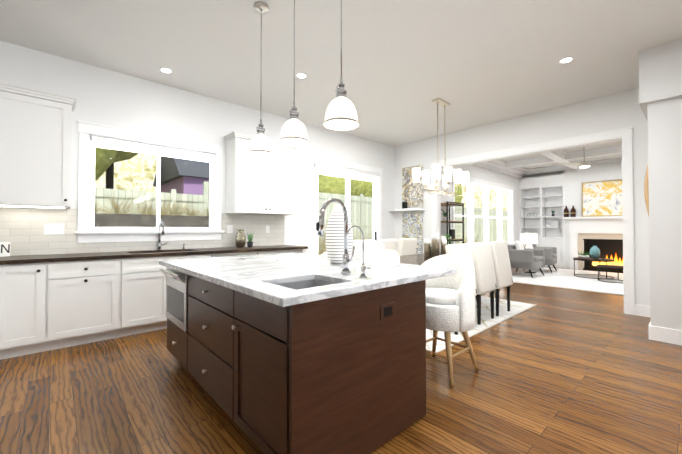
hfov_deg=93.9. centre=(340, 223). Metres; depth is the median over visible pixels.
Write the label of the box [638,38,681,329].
wall
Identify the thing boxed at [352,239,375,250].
dining chair
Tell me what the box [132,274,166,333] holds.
base cabinet
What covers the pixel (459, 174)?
chandelier
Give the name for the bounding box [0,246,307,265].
countertop
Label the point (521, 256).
armchair
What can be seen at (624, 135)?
door frame
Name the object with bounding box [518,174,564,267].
built-in bookcase
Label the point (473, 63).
ceiling
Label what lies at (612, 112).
wall
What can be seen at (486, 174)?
wall
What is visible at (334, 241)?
striped vase
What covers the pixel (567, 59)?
recessed light
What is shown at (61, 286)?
base cabinet
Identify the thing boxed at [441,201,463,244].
etagere
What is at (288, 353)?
kitchen island
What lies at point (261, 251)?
base cabinet
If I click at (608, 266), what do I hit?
coffee table
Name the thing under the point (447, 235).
potted plant
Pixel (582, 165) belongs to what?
ceiling fan
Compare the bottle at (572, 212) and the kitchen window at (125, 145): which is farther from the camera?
the bottle at (572, 212)
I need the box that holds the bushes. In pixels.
[94,190,478,255]
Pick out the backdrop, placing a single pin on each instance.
(120, 170)
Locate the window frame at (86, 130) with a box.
[74,120,224,242]
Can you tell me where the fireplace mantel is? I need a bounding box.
[563,216,622,272]
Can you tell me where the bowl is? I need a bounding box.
[578,251,589,258]
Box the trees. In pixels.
[95,147,462,203]
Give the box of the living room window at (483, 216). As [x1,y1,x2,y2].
[455,181,510,243]
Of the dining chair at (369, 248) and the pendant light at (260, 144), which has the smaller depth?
the pendant light at (260, 144)
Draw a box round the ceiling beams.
[481,145,621,175]
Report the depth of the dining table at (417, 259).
4.53 m
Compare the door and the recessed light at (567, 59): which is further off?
the door
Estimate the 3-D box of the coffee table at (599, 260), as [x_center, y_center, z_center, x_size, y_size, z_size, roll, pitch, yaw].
[6.214,1.083,7.854,0.808,0.445,0.808,1,-1,-42]
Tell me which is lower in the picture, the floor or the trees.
the floor
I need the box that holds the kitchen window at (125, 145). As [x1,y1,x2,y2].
[89,135,214,230]
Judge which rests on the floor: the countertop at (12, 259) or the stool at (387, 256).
the stool at (387, 256)
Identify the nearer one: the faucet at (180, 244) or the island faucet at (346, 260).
the island faucet at (346, 260)
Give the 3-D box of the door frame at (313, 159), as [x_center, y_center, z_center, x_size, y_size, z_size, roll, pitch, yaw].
[0.144,0.015,6.627,2.090,2.575,0.134,1,-1,-42]
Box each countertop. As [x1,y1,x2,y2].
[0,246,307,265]
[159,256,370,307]
[227,252,455,291]
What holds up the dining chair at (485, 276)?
on the dining rug at (488, 321)
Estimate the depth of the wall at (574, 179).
9.38 m
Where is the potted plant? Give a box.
[444,234,457,243]
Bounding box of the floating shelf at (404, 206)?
[388,202,424,211]
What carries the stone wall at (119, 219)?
on the ground
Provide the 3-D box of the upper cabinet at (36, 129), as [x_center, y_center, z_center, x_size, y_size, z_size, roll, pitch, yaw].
[-3.221,-0.740,3.333,0.605,1.125,0.348,1,-1,-42]
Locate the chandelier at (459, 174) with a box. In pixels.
[412,98,468,196]
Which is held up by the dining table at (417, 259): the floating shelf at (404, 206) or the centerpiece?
the centerpiece
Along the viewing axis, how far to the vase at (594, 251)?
7.85 m
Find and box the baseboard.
[648,324,681,344]
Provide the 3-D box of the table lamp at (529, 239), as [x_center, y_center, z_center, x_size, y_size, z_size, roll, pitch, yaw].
[5.062,0.789,8.572,0.420,1.055,0.420,1,-1,-42]
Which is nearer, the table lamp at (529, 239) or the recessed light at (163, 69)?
the recessed light at (163, 69)
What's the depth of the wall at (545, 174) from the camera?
10.35 m
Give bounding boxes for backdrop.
[95,153,506,209]
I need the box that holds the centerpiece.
[424,233,446,257]
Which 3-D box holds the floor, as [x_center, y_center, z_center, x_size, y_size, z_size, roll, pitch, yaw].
[3.167,1.307,4.292,13.450,0.080,7.720,1,-1,-42]
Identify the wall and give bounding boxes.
[0,41,393,253]
[94,213,208,226]
[394,88,649,305]
[441,164,518,244]
[524,171,563,177]
[564,163,621,268]
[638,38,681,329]
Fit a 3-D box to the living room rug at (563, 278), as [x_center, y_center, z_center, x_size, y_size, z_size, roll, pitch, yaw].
[6.078,1.305,7.299,3.600,0.013,3.500,1,-1,-42]
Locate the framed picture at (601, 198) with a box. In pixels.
[582,179,622,216]
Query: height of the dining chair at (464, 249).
1.008 m
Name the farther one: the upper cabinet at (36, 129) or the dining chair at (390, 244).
the dining chair at (390, 244)
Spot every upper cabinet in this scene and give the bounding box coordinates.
[0,86,71,209]
[224,134,295,217]
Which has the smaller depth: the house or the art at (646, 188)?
the art at (646, 188)
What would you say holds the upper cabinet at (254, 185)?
attached to the wall at (103, 96)
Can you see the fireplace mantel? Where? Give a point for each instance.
(604, 234)
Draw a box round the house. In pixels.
[153,156,209,194]
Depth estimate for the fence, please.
12.09 m
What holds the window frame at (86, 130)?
attached to the wall at (103, 96)
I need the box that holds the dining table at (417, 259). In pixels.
[399,252,476,301]
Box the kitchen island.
[159,264,425,453]
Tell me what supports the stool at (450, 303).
on the floor
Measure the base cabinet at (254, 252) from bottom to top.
0.875 m
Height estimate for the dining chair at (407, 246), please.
1.008 m
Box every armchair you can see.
[507,241,544,277]
[523,244,556,272]
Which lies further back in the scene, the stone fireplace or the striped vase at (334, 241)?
the stone fireplace
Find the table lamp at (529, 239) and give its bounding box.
[521,233,537,272]
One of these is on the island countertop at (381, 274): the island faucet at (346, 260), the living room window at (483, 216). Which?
the island faucet at (346, 260)
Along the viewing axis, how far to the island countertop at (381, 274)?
2.23 m
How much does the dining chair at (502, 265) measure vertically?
1.008 m
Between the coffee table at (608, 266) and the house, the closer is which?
the coffee table at (608, 266)
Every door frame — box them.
[308,154,382,254]
[431,126,634,314]
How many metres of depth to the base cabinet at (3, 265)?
2.88 m
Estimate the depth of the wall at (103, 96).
4.40 m
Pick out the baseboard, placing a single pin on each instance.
(666, 335)
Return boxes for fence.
[94,181,507,251]
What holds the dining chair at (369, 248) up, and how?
on the dining rug at (488, 321)
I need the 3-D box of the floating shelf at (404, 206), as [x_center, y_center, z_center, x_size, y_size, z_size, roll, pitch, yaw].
[1.469,-0.387,7.200,0.217,0.205,0.857,1,-1,-42]
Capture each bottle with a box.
[564,206,568,216]
[570,206,575,216]
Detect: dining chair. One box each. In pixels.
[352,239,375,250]
[353,242,383,258]
[377,239,397,251]
[398,238,416,255]
[445,243,477,334]
[470,242,496,324]
[490,241,512,315]
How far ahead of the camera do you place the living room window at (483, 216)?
9.01 m
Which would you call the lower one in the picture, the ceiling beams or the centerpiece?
the centerpiece
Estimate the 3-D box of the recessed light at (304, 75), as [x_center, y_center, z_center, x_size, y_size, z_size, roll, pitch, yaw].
[-0.505,-1.884,4.065,0.154,0.005,0.154,-1,-1,39]
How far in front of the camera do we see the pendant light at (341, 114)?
1.96 m
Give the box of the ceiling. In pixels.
[0,0,681,168]
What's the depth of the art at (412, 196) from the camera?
7.18 m
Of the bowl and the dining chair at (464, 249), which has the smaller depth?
the dining chair at (464, 249)
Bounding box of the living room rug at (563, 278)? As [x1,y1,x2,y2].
[512,267,623,294]
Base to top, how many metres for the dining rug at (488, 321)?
0.011 m
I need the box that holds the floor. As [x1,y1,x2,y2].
[0,267,681,453]
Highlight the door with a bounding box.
[314,163,378,254]
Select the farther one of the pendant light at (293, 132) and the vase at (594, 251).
the vase at (594, 251)
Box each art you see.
[402,165,422,206]
[644,165,648,215]
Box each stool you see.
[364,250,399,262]
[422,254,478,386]
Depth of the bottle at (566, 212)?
9.48 m
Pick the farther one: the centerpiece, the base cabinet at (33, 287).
the centerpiece
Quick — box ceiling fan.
[551,146,617,169]
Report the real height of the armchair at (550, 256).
0.776 m
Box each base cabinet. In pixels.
[0,262,7,359]
[8,262,59,357]
[60,258,135,347]
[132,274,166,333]
[200,250,259,257]
[260,250,304,253]
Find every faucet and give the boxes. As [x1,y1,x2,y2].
[157,220,184,249]
[316,198,370,277]
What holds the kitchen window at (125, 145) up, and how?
in the wall at (103, 96)
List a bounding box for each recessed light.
[159,67,172,73]
[295,73,306,78]
[558,56,573,63]
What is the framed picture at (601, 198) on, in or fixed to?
on the fireplace mantel
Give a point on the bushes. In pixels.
(176, 212)
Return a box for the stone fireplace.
[402,212,422,253]
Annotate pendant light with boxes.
[248,1,273,156]
[279,0,308,145]
[324,0,358,130]
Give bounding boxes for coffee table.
[573,257,613,278]
[597,264,622,282]
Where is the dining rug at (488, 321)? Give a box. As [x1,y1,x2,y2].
[426,296,535,352]
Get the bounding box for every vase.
[325,204,352,263]
[590,246,599,257]

